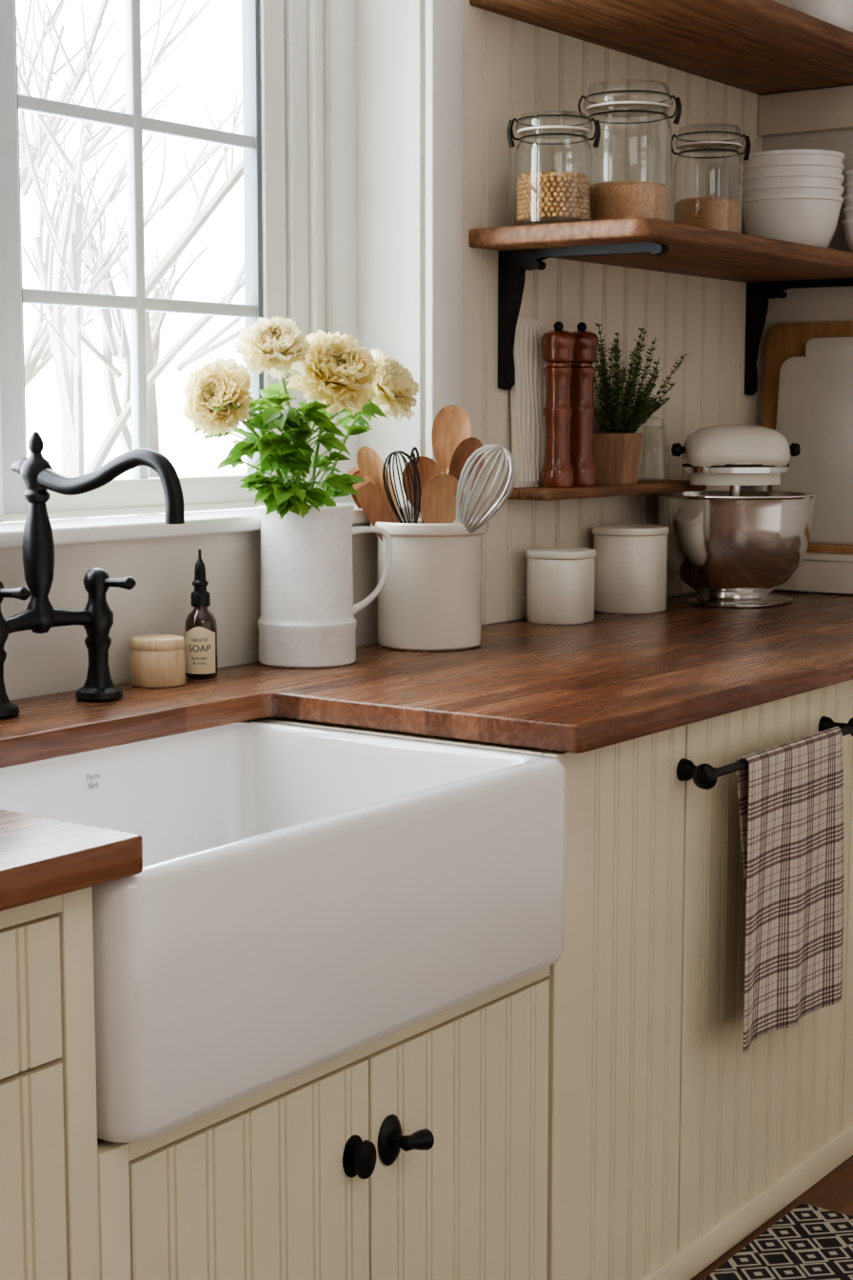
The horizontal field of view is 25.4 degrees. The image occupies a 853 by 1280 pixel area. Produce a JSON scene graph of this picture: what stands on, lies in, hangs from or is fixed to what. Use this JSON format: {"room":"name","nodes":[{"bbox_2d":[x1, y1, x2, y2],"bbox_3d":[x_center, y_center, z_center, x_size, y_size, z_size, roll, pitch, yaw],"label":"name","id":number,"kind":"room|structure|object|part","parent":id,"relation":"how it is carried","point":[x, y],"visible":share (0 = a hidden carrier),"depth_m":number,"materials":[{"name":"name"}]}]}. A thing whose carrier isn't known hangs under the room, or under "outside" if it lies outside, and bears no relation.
{"room":"kitchen","nodes":[
{"label":"kitchen","id":0,"kind":"room"},
{"bbox_2d":[341,0,698,626],"bbox_3d":[0.321,-0.475,4.110,0.240,2.600,1.440,5,8,36],"label":"wall","id":1,"kind":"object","parent":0,"point":[423,1],"visible":0.11,"depth_m":3.43,"materials":[{"name":"paint"}]},
{"bbox_2d":[323,0,359,503],"bbox_3d":[-0.185,-0.830,3.492,0.094,1.150,0.082,5,8,36],"label":"frame","id":2,"kind":"object","parent":1,"relation":"attached to","point":[340,16],"visible":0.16,"depth_m":3.45,"materials":[{"name":"paint"}]},
{"bbox_2d":[357,0,421,503],"bbox_3d":[-0.068,-0.824,3.452,0.143,1.144,0.008,5,8,36],"label":"trim","id":3,"kind":"structure","parent":1,"relation":"attached to","point":[389,31],"depth_m":3.45,"materials":[{"name":"paint"}]},
{"bbox_2d":[425,0,463,473],"bbox_3d":[0.032,-0.949,3.433,0.018,1.500,0.098,5,8,36],"label":"trim","id":4,"kind":"structure","parent":1,"relation":"attached to","point":[444,18],"depth_m":3.44,"materials":[{"name":"paint"}]},
{"bbox_2d":[462,0,761,624],"bbox_3d":[0.423,-0.919,3.983,0.012,1.688,1.239,5,8,36],"label":"beadboard","id":5,"kind":"object","parent":1,"relation":"attached to","point":[513,68],"visible":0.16,"depth_m":3.87,"materials":[{"name":"paint"}]},
{"bbox_2d":[498,241,668,389],"bbox_3d":[0.286,-0.599,3.517,0.354,0.262,0.026,5,8,36],"label":"shelf bracket","id":6,"kind":"object","parent":5,"relation":"attached to","point":[512,265],"visible":1,"depth_m":3.59,"materials":[{"name":"black metal"}]},
{"bbox_2d":[503,479,706,500],"bbox_3d":[0.380,-0.311,3.896,0.102,0.022,0.645,5,8,36],"label":"spice shelf","id":7,"kind":"object","parent":5,"relation":"attached to","point":[665,486],"visible":0.95,"depth_m":3.78,"materials":[{"name":"brown wood"}]},
{"bbox_2d":[510,318,546,487],"bbox_3d":[0.202,-0.463,3.693,0.028,0.326,0.112,5,8,36],"label":"board","id":8,"kind":"object","parent":7,"relation":"on","point":[528,394],"visible":0.92,"depth_m":3.68,"materials":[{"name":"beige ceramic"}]},
{"bbox_2d":[540,320,575,487],"bbox_3d":[0.256,-0.459,3.686,0.066,0.321,0.066,5,8,36],"label":"pepper mill","id":9,"kind":"object","parent":7,"relation":"on","point":[558,345],"visible":1,"depth_m":3.67,"materials":[{"name":"brown wood"}]},
{"bbox_2d":[570,321,598,485],"bbox_3d":[0.309,-0.471,3.771,0.066,0.324,0.066,5,8,36],"label":"pepper mill","id":10,"kind":"object","parent":7,"relation":"on","point":[586,346],"visible":0.79,"depth_m":3.75,"materials":[{"name":"brown wood"}]},
{"bbox_2d":[593,433,641,484],"bbox_3d":[0.392,-0.375,3.902,0.082,0.103,0.086,4,8,30],"label":"planter","id":11,"kind":"object","parent":7,"relation":"on","point":[616,456],"depth_m":3.87,"materials":[{"name":"brown wood"}]},
{"bbox_2d":[592,322,689,484],"bbox_3d":[0.437,-0.488,3.905,0.145,0.327,0.307,5,8,36],"label":"potted plant","id":12,"kind":"object","parent":7,"relation":"on","point":[616,456],"visible":0.98,"depth_m":3.87,"materials":[{"name":"green plant"}]},
{"bbox_2d":[744,278,852,395],"bbox_3d":[0.901,-0.697,4.357,0.354,0.262,0.026,5,8,36],"label":"shelf bracket","id":13,"kind":"object","parent":5,"relation":"attached to","point":[758,293],"visible":1,"depth_m":4.43,"materials":[{"name":"black metal"}]},
{"bbox_2d":[691,1155,852,1279],"bbox_3d":[0.830,1.180,1.411,4.440,0.060,5.490,5,8,36],"label":"floor","id":14,"kind":"structure","parent":0,"point":[834,1191],"depth_m":3.18,"materials":[{"name":"brown wood"}]},
{"bbox_2d":[0,886,99,1279],"bbox_3d":[-1.129,0.720,1.351,0.794,0.867,1.776,5,8,36],"label":"base cabinet","id":15,"kind":"object","parent":14,"relation":"on","point":[50,1206],"visible":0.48,"depth_m":1.78,"materials":[{"name":"paint"}]},
{"bbox_3d":[-0.480,0.347,1.615,0.020,0.136,0.434,5,8,36],"label":"drawer","id":16,"kind":"part","parent":15,"relation":"part of","materials":[{"name":"paint"}]},
{"bbox_3d":[-0.863,0.326,1.086,0.025,0.023,1.738,5,8,36],"label":"drawer rail","id":17,"kind":"part","parent":15,"relation":"part of","materials":[{"name":"paint"}]},
{"bbox_3d":[-0.480,0.726,1.659,0.020,0.615,0.434,5,8,36],"label":"door","id":18,"kind":"part","parent":15,"relation":"part of","materials":[{"name":"paint"}]},
{"bbox_2d":[0,500,378,699],"bbox_3d":[-0.602,0.387,2.932,0.240,1.162,1.700,5,8,36],"label":"wall","id":19,"kind":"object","parent":14,"relation":"on","point":[56,660],"depth_m":2.92,"materials":[{"name":"paint"}]},
{"bbox_3d":[-0.722,-0.180,2.829,0.088,0.012,1.500,5,8,36],"label":"apron","id":20,"kind":"part","parent":19,"relation":"part of","materials":[{"name":"white paint"}]},
{"bbox_2d":[0,502,421,549],"bbox_3d":[-0.556,-0.162,2.836,0.172,0.025,1.702,5,8,36],"label":"window sill","id":21,"kind":"structure","parent":19,"relation":"on","point":[65,531],"depth_m":2.90,"materials":[{"name":"paint"}]},
{"bbox_2d":[283,0,310,487],"bbox_3d":[-0.260,-0.819,3.397,0.086,1.150,0.046,5,8,36],"label":"frame","id":22,"kind":"object","parent":19,"relation":"on","point":[295,28],"visible":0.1,"depth_m":3.37,"materials":[{"name":"paint"}]},
{"bbox_2d":[320,0,326,490],"bbox_3d":[-0.226,-0.825,3.447,0.080,1.150,0.033,5,8,36],"label":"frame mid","id":23,"kind":"object","parent":19,"relation":"on","point":[321,1],"visible":0.08,"depth_m":3.43,"materials":[{"name":"paint"}]},
{"bbox_2d":[306,0,322,489],"bbox_3d":[-0.234,-0.822,3.422,0.098,1.150,0.017,5,8,36],"label":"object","id":24,"kind":"structure","parent":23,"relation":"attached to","point":[312,6],"depth_m":3.39,"materials":[{"name":"paint"}]},
{"bbox_2d":[97,965,549,1279],"bbox_3d":[-0.362,0.733,2.411,0.799,0.593,0.824,5,8,36],"label":"base cabinet","id":25,"kind":"object","parent":14,"relation":"on","point":[419,1150],"visible":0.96,"depth_m":2.20,"materials":[{"name":"paint"}]},
{"bbox_3d":[-0.187,0.744,2.066,0.020,0.485,0.384,5,8,36],"label":"door","id":26,"kind":"part","parent":25,"relation":"part of","materials":[{"name":"paint"}]},
{"bbox_3d":[-0.075,0.470,2.193,0.025,0.020,0.780,5,8,36],"label":"rail","id":27,"kind":"part","parent":25,"relation":"part of","materials":[{"name":"paint"}]},
{"bbox_3d":[-0.075,0.594,2.166,0.025,0.049,0.038,5,8,36],"label":"door knob","id":28,"kind":"part","parent":25,"relation":"part of","materials":[{"name":"black metal"}]},
{"bbox_3d":[-0.040,0.590,2.225,0.011,0.062,0.044,5,8,36],"label":"door pull plate","id":29,"kind":"part","parent":25,"relation":"part of","materials":[{"name":"black metal"}]},
{"bbox_3d":[-0.029,0.588,2.217,0.027,0.019,0.021,5,8,36],"label":"door pull stem","id":30,"kind":"part","parent":25,"relation":"part of","materials":[{"name":"black metal"}]},
{"bbox_3d":[-0.011,0.590,2.217,0.025,0.027,0.047,5,8,36],"label":"door pull bulb","id":31,"kind":"part","parent":25,"relation":"part of","materials":[{"name":"black metal"}]},
{"bbox_3d":[0.042,0.707,2.380,0.020,0.485,0.386,5,8,36],"label":"door","id":32,"kind":"part","parent":25,"relation":"part of","materials":[{"name":"paint"}]},
{"bbox_2d":[253,679,852,1279],"bbox_3d":[0.478,0.459,3.577,0.760,0.867,2.084,5,8,36],"label":"base cabinet","id":33,"kind":"object","parent":14,"relation":"on","point":[670,1144],"visible":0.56,"depth_m":2.78,"materials":[{"name":"paint"}]},
{"bbox_2d":[0,590,852,911],"bbox_3d":[-0.271,0.129,2.466,0.776,0.037,4.688,5,8,36],"label":"countertop","id":34,"kind":"structure","parent":33,"relation":"on","point":[610,679],"depth_m":2.77,"materials":[{"name":"brown wood"}]},
{"bbox_2d":[0,431,184,719],"bbox_3d":[-0.446,-0.094,2.575,0.309,0.378,0.242,1,7,10],"label":"bridge faucet","id":35,"kind":"object","parent":34,"relation":"on","point":[38,476],"visible":1,"depth_m":2.57,"materials":[{"name":"black metal"}]},
{"bbox_3d":[-0.580,0.009,2.521,0.068,0.187,0.068,5,8,36],"label":"cold leg","id":36,"kind":"part","parent":35,"relation":"part of","materials":[{"name":"black metal"}]},
{"bbox_3d":[-0.560,-0.063,2.501,0.086,0.019,0.018,4,8,29],"label":"cold leg lever","id":37,"kind":"part","parent":35,"relation":"part of","materials":[{"name":"black metal"}]},
{"bbox_3d":[-0.532,-0.146,2.589,0.044,0.277,0.044,5,8,36],"label":"spout post","id":38,"kind":"part","parent":35,"relation":"part of","materials":[{"name":"black metal"}]},
{"bbox_3d":[-0.442,-0.208,2.515,0.315,0.097,0.028,5,8,36],"label":"spout","id":39,"kind":"part","parent":35,"relation":"part of","materials":[{"name":"black metal"}]},
{"bbox_3d":[-0.466,-0.009,2.677,0.068,0.187,0.068,5,8,36],"label":"hot leg","id":40,"kind":"part","parent":35,"relation":"part of","materials":[{"name":"black metal"}]},
{"bbox_3d":[-0.446,-0.081,2.657,0.086,0.019,0.018,4,8,29],"label":"hot leg lever","id":41,"kind":"part","parent":35,"relation":"part of","materials":[{"name":"black metal"}]},
{"bbox_2d":[129,634,185,687],"bbox_3d":[-0.403,0.030,2.832,0.083,0.072,0.083,5,8,36],"label":"jar","id":42,"kind":"object","parent":34,"relation":"on","point":[156,660],"visible":1,"depth_m":2.80,"materials":[{"name":"brown wood"}]},
{"bbox_3d":[-0.403,0.003,2.829,0.083,0.017,0.083,5,8,36],"label":"lid","id":43,"kind":"part","parent":42,"relation":"part of","materials":[{"name":"brown wood"}]},
{"bbox_2d":[184,548,217,679],"bbox_3d":[-0.347,-0.041,2.901,0.049,0.198,0.050,5,8,36],"label":"soap bottle","id":44,"kind":"object","parent":34,"relation":"on","point":[200,625],"visible":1,"depth_m":2.89,"materials":[{"name":"brown glass"}]},
{"bbox_2d":[0,720,565,1142],"bbox_3d":[-0.284,0.306,2.312,0.587,0.272,0.820,5,8,36],"label":"farmhouse sink","id":45,"kind":"object","parent":34,"relation":"in","point":[304,898],"visible":0.95,"depth_m":2.15,"materials":[{"name":"white ceramic"}]},
{"bbox_2d":[258,502,392,668],"bbox_3d":[-0.180,-0.090,3.068,0.194,0.257,0.164,5,8,36],"label":"pitcher","id":46,"kind":"object","parent":34,"relation":"on","point":[307,620],"visible":0.94,"depth_m":3.01,"materials":[{"name":"white ceramic"}]},
{"bbox_2d":[181,315,419,519],"bbox_3d":[-0.198,-0.280,3.027,0.206,0.466,0.472,5,8,36],"label":"bouquet","id":47,"kind":"object","parent":46,"relation":"in","point":[332,370],"visible":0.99,"depth_m":2.96,"materials":[{"name":"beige plant"}]},
{"bbox_3d":[-0.092,-0.113,3.074,0.072,0.145,0.014,0,7,-1],"label":"handle","id":48,"kind":"part","parent":46,"relation":"part of","materials":[{"name":"white ceramic"}]},
{"bbox_2d":[347,404,518,651],"bbox_3d":[0.004,-0.195,3.263,0.238,0.420,0.266,-3,7,-26],"label":"utensil crock","id":49,"kind":"object","parent":34,"relation":"on","point":[430,599],"visible":0.99,"depth_m":3.24,"materials":[{"name":"beige ceramic"}]},
{"bbox_2d":[525,546,596,624],"bbox_3d":[0.264,-0.109,3.710,0.130,0.144,0.138,5,8,36],"label":"ceramic canister","id":50,"kind":"object","parent":34,"relation":"on","point":[560,580],"visible":1,"depth_m":3.65,"materials":[{"name":"white ceramic"}]},
{"bbox_3d":[0.264,-0.171,3.702,0.125,0.018,0.134,4,8,28],"label":"lid","id":51,"kind":"part","parent":50,"relation":"part of","materials":[{"name":"beige ceramic"}]},
{"bbox_2d":[592,523,669,614],"bbox_3d":[0.422,-0.150,3.918,0.150,0.177,0.164,5,8,36],"label":"ceramic canister","id":52,"kind":"object","parent":34,"relation":"on","point":[631,559],"visible":1,"depth_m":3.85,"materials":[{"name":"white ceramic"}]},
{"bbox_3d":[0.422,-0.229,3.909,0.150,0.018,0.164,5,8,36],"label":"lid","id":53,"kind":"part","parent":52,"relation":"part of","materials":[{"name":"beige ceramic"}]},
{"bbox_2d":[654,423,818,607],"bbox_3d":[0.659,-0.268,4.061,0.354,0.389,0.371,-3,7,-23],"label":"stand mixer","id":54,"kind":"object","parent":34,"relation":"on","point":[734,547],"visible":0.98,"depth_m":3.96,"materials":[{"name":"silver metal"}]},
{"bbox_3d":[0.539,-0.405,4.020,0.036,0.030,0.030,-1,7,-5],"label":"knob","id":55,"kind":"part","parent":54,"relation":"part of","materials":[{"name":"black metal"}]},
{"bbox_2d":[654,490,818,602],"bbox_3d":[0.661,-0.198,4.056,0.347,0.233,0.347,5,8,36],"label":"bowl","id":56,"kind":"object","parent":54,"relation":"on","point":[728,546],"depth_m":3.93,"materials":[{"name":"silver metal"}]},
{"bbox_3d":[0.782,-0.407,4.043,0.036,0.030,0.030,-1,7,-5],"label":"knob","id":57,"kind":"part","parent":54,"relation":"part of","materials":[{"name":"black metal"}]},
{"bbox_2d":[774,542,852,595],"bbox_3d":[0.978,-0.164,4.333,0.455,0.110,0.163,5,8,36],"label":"bread box","id":58,"kind":"object","parent":34,"relation":"on","point":[828,569],"visible":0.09,"depth_m":4.29,"materials":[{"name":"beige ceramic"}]},
{"bbox_2d":[760,320,852,490],"bbox_3d":[0.968,-0.481,4.372,0.420,0.508,0.050,5,8,36],"label":"wooden cutting board","id":59,"kind":"object","parent":58,"relation":"on","point":[784,341],"visible":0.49,"depth_m":4.45,"materials":[{"name":"brown wood"}]},
{"bbox_2d":[772,337,852,544],"bbox_3d":[0.959,-0.457,4.330,0.342,0.470,0.065,5,8,36],"label":"marble cutting board","id":60,"kind":"object","parent":58,"relation":"on","point":[815,410],"visible":0.75,"depth_m":4.35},
{"bbox_3d":[0.979,-0.211,4.329,0.445,0.017,0.156,5,8,36],"label":"box lid","id":61,"kind":"part","parent":58,"relation":"part of","materials":[{"name":"brown wood"}]},
{"bbox_3d":[0.268,0.538,2.672,0.020,0.813,0.356,5,8,36],"label":"panel","id":62,"kind":"part","parent":33,"relation":"part of","materials":[{"name":"paint"}]},
{"bbox_2d":[677,716,852,789],"bbox_3d":[0.546,0.169,2.935,0.071,0.038,0.569,5,8,36],"label":"towel bar","id":63,"kind":"object","parent":33,"relation":"attached to","point":[705,776],"visible":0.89,"depth_m":2.75,"materials":[{"name":"black metal"}]},
{"bbox_3d":[0.395,0.191,2.746,0.052,0.034,0.034,5,8,36],"label":"post","id":64,"kind":"part","parent":63,"relation":"part of","materials":[{"name":"black metal"}]},
{"bbox_2d":[736,726,843,1053],"bbox_3d":[0.566,0.382,2.946,0.044,0.449,0.375,5,8,36],"label":"dish towel","id":65,"kind":"object","parent":63,"relation":"hanging from","point":[790,794],"visible":1,"depth_m":2.93,"materials":[{"name":"fabric"}]},
{"bbox_3d":[0.683,0.145,3.140,0.052,0.034,0.034,5,8,36],"label":"post","id":66,"kind":"part","parent":63,"relation":"part of","materials":[{"name":"black metal"}]},
{"bbox_3d":[0.552,0.495,3.061,0.020,0.807,0.597,5,8,36],"label":"door","id":67,"kind":"part","parent":33,"relation":"part of","materials":[{"name":"paint"}]},
{"bbox_3d":[0.905,0.439,3.545,0.020,0.807,0.594,5,8,36],"label":"door","id":68,"kind":"part","parent":33,"relation":"part of","materials":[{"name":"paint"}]},
{"bbox_2d":[703,1203,852,1279],"bbox_3d":[0.564,1.061,2.121,1.115,0.009,1.740,5,8,36],"label":"patterned rug","id":69,"kind":"object","parent":14,"relation":"on","point":[810,1242],"visible":1,"depth_m":2.96,"materials":[{"name":"black fabric"}]},
{"bbox_2d":[756,0,852,425],"bbox_3d":[2.511,-0.386,3.352,4.200,2.600,0.100,5,8,36],"label":"wall","id":70,"kind":"structure","parent":0,"point":[833,304],"depth_m":4.41,"materials":[{"name":"paint"}]},
{"bbox_2d":[468,217,852,282],"bbox_3d":[0.587,-0.792,3.893,0.376,0.033,1.213,5,8,36],"label":"floating shelf","id":71,"kind":"object","parent":70,"relation":"attached to","point":[694,250],"visible":0.94,"depth_m":3.63,"materials":[{"name":"brown wood"}]},
{"bbox_2d":[507,110,600,224],"bbox_3d":[0.235,-0.866,3.490,0.143,0.204,0.143,5,8,36],"label":"glass jar","id":72,"kind":"object","parent":71,"relation":"on","point":[546,197],"visible":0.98,"depth_m":3.45,"materials":[{"name":"clear glass"}]},
{"bbox_3d":[0.235,-0.772,3.501,0.135,0.010,0.135,5,8,36],"label":"glass","id":73,"kind":"part","parent":72,"relation":"part of","materials":[{"name":"clear glass"}]},
{"bbox_3d":[0.235,-0.849,3.492,0.142,0.169,0.142,5,8,36],"label":"glass","id":74,"kind":"part","parent":72,"relation":"part of","materials":[{"name":"clear glass"}]},
{"bbox_2d":[578,79,681,220],"bbox_3d":[0.381,-0.913,3.586,0.170,0.274,0.170,5,8,36],"label":"glass jar","id":75,"kind":"object","parent":71,"relation":"on","point":[621,199],"visible":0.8,"depth_m":3.53,"materials":[{"name":"clear glass"}]},
{"bbox_3d":[0.381,-0.889,3.588,0.168,0.226,0.168,5,8,36],"label":"glass","id":76,"kind":"part","parent":75,"relation":"part of","materials":[{"name":"clear glass"}]},
{"bbox_2d":[670,123,750,233],"bbox_3d":[0.587,-0.941,3.936,0.143,0.249,0.143,5,8,36],"label":"glass jar","id":77,"kind":"object","parent":71,"relation":"on","point":[724,213],"visible":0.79,"depth_m":3.89,"materials":[{"name":"clear glass"}]},
{"bbox_3d":[0.587,-0.920,3.938,0.142,0.206,0.142,5,8,36],"label":"glass","id":78,"kind":"part","parent":77,"relation":"part of","materials":[{"name":"clear glass"}]},
{"bbox_2d":[739,149,845,248],"bbox_3d":[0.808,-0.957,4.189,0.229,0.224,0.229,0,7,1],"label":"bowls","id":79,"kind":"object","parent":71,"relation":"on","point":[790,195],"visible":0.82,"depth_m":4.10,"materials":[{"name":"white ceramic"}]},
{"bbox_2d":[739,171,844,187],"bbox_3d":[0.808,-0.957,4.189,0.229,0.130,0.229,5,8,36],"label":"bowl","id":80,"kind":"object","parent":79,"relation":"on","point":[750,179],"depth_m":4.09,"materials":[{"name":"white ceramic"}]},
{"bbox_2d":[739,182,844,199],"bbox_3d":[0.808,-0.934,4.192,0.229,0.130,0.229,5,8,36],"label":"bowl","id":81,"kind":"object","parent":79,"relation":"on","point":[749,190],"depth_m":4.09,"materials":[{"name":"white ceramic"}]},
{"bbox_2d":[740,160,844,177],"bbox_3d":[0.808,-0.980,4.186,0.229,0.130,0.229,5,8,36],"label":"bowl","id":82,"kind":"object","parent":79,"relation":"on","point":[751,168],"depth_m":4.08,"materials":[{"name":"white ceramic"}]},
{"bbox_2d":[740,149,845,166],"bbox_3d":[0.808,-1.004,4.184,0.229,0.130,0.229,5,8,36],"label":"bowl","id":83,"kind":"object","parent":79,"relation":"on","point":[781,157],"depth_m":4.08,"materials":[{"name":"white ceramic"}]},
{"bbox_2d":[841,169,852,252],"bbox_3d":[0.996,-0.947,4.227,0.130,0.196,0.130,5,8,36],"label":"bowls","id":84,"kind":"object","parent":71,"relation":"on","point":[848,210],"visible":0.98,"depth_m":4.20,"materials":[{"name":"white ceramic"}]},
{"bbox_2d":[841,205,852,219],"bbox_3d":[0.996,-0.921,4.230,0.130,0.090,0.130,5,8,36],"label":"bowl","id":85,"kind":"object","parent":84,"relation":"on","point":[848,211],"depth_m":4.20,"materials":[{"name":"white ceramic"}]},
{"bbox_2d":[842,169,852,182],"bbox_3d":[0.996,-1.000,4.221,0.130,0.090,0.130,5,8,36],"label":"bowl","id":86,"kind":"object","parent":84,"relation":"on","point":[849,174],"depth_m":4.19,"materials":[{"name":"white ceramic"}]},
{"bbox_2d":[842,181,852,195],"bbox_3d":[0.996,-0.974,4.224,0.130,0.090,0.130,5,8,36],"label":"bowl","id":87,"kind":"object","parent":84,"relation":"on","point":[849,186],"depth_m":4.20,"materials":[{"name":"white ceramic"}]},
{"bbox_2d":[842,194,852,207],"bbox_3d":[0.996,-0.947,4.227,0.130,0.090,0.130,5,8,36],"label":"bowl","id":88,"kind":"object","parent":84,"relation":"on","point":[849,198],"depth_m":4.20,"materials":[{"name":"white ceramic"}]},
{"bbox_2d":[469,0,852,95],"bbox_3d":[0.596,-1.226,3.836,0.398,0.036,1.213,5,8,36],"label":"floating shelf","id":89,"kind":"object","parent":70,"relation":"attached to","point":[758,47],"visible":1,"depth_m":3.76,"materials":[{"name":"brown wood"}]},
{"bbox_2d":[791,0,852,32],"bbox_3d":[0.855,-1.328,4.030,0.152,0.120,0.152,5,8,36],"label":"serving bowl","id":90,"kind":"object","parent":89,"relation":"on","point":[839,13],"visible":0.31,"depth_m":3.97,"materials":[{"name":"white ceramic"}]},
{"bbox_2d":[758,84,852,137],"bbox_3d":[0.941,-1.216,4.323,0.387,0.093,0.030,5,8,36],"label":"trim","id":91,"kind":"structure","parent":70,"relation":"attached to","point":[827,109],"depth_m":4.35,"materials":[{"name":"paint"}]},
{"bbox_3d":[-0.602,-1.469,2.715,0.240,0.300,1.700,5,8,36],"label":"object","id":92,"kind":"object","parent":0,"visible":0},
{"bbox_3d":[-0.704,-1.286,2.697,0.040,0.060,1.377,5,8,36],"label":"window","id":93,"kind":"structure","parent":92,"relation":"attached to","visible":0},
{"bbox_2d":[0,0,287,522],"bbox_3d":[-0.500,-0.780,3.061,0.094,1.150,0.765,5,8,36],"label":"window","id":94,"kind":"structure","parent":93,"relation":"attached to","point":[11,370],"depth_m":3.07,"materials":[{"name":"paint"}]},
{"bbox_3d":[-0.701,-0.748,2.787,0.094,1.150,0.083,5,8,36],"label":"mullion","id":95,"kind":"part","parent":94,"relation":"part of","materials":[{"name":"white wood"}]},
{"bbox_2d":[14,0,26,457],"bbox_3d":[-0.631,-0.752,2.864,0.032,1.040,0.007,5,8,36],"label":"seal","id":96,"kind":"object","parent":94,"relation":"attached to","point":[14,0],"visible":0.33,"depth_m":2.87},
{"bbox_3d":[-0.474,-0.776,3.074,0.018,1.040,0.022,5,8,36],"label":"muntin","id":97,"kind":"part","parent":94,"relation":"part of","materials":[{"name":"white wood"}]},
{"bbox_3d":[-0.465,-0.841,3.079,0.016,0.022,0.565,5,8,36],"label":"muntin","id":98,"kind":"part","parent":94,"relation":"part of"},
{"bbox_3d":[-0.465,-0.553,3.113,0.016,0.022,0.565,5,8,36],"label":"muntin","id":99,"kind":"part","parent":94,"relation":"part of","materials":[{"name":"white wood"}]},
{"bbox_3d":[-0.465,-0.245,3.150,0.040,0.048,0.565,5,8,36],"label":"bottom rail","id":100,"kind":"part","parent":94,"relation":"part of","materials":[{"name":"white wood"}]},
{"bbox_2d":[241,0,264,474],"bbox_3d":[-0.305,-0.804,3.310,0.032,1.040,0.013,5,8,36],"label":"window frame","id":101,"kind":"structure","parent":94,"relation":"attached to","point":[250,9],"depth_m":3.30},
{"bbox_3d":[-0.282,-0.817,3.337,0.040,1.140,0.058,5,8,36],"label":"sash stile","id":102,"kind":"part","parent":94,"relation":"part of","materials":[{"name":"white wood"}]},
{"label":"outside","id":103,"kind":"structure","parent":0,"visible":0},
{"bbox_2d":[16,0,245,519],"bbox_3d":[-1.313,-1.310,8.805,2.258,3.782,1.972,5,8,36],"label":"bare tree","id":104,"kind":"object","parent":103,"point":[67,353],"visible":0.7,"depth_m":8.52,"materials":[{"name":"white plant"}]},
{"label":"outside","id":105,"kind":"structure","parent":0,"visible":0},
{"bbox_2d":[17,0,128,387],"bbox_3d":[-2.502,-2.357,11.034,1.909,5.353,2.110,-2,7,-15],"label":"bare tree","id":106,"kind":"object","parent":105,"point":[41,338],"visible":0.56,"depth_m":11.24,"materials":[{"name":"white plant"}]},
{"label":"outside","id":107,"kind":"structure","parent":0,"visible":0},
{"bbox_2d":[21,93,243,515],"bbox_3d":[-2.081,-2.498,14.284,2.833,4.885,1.670,-6,9,-42],"label":"bare tree","id":108,"kind":"object","parent":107,"point":[111,348],"visible":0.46,"depth_m":14.21,"materials":[{"name":"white plant"}]}
]}

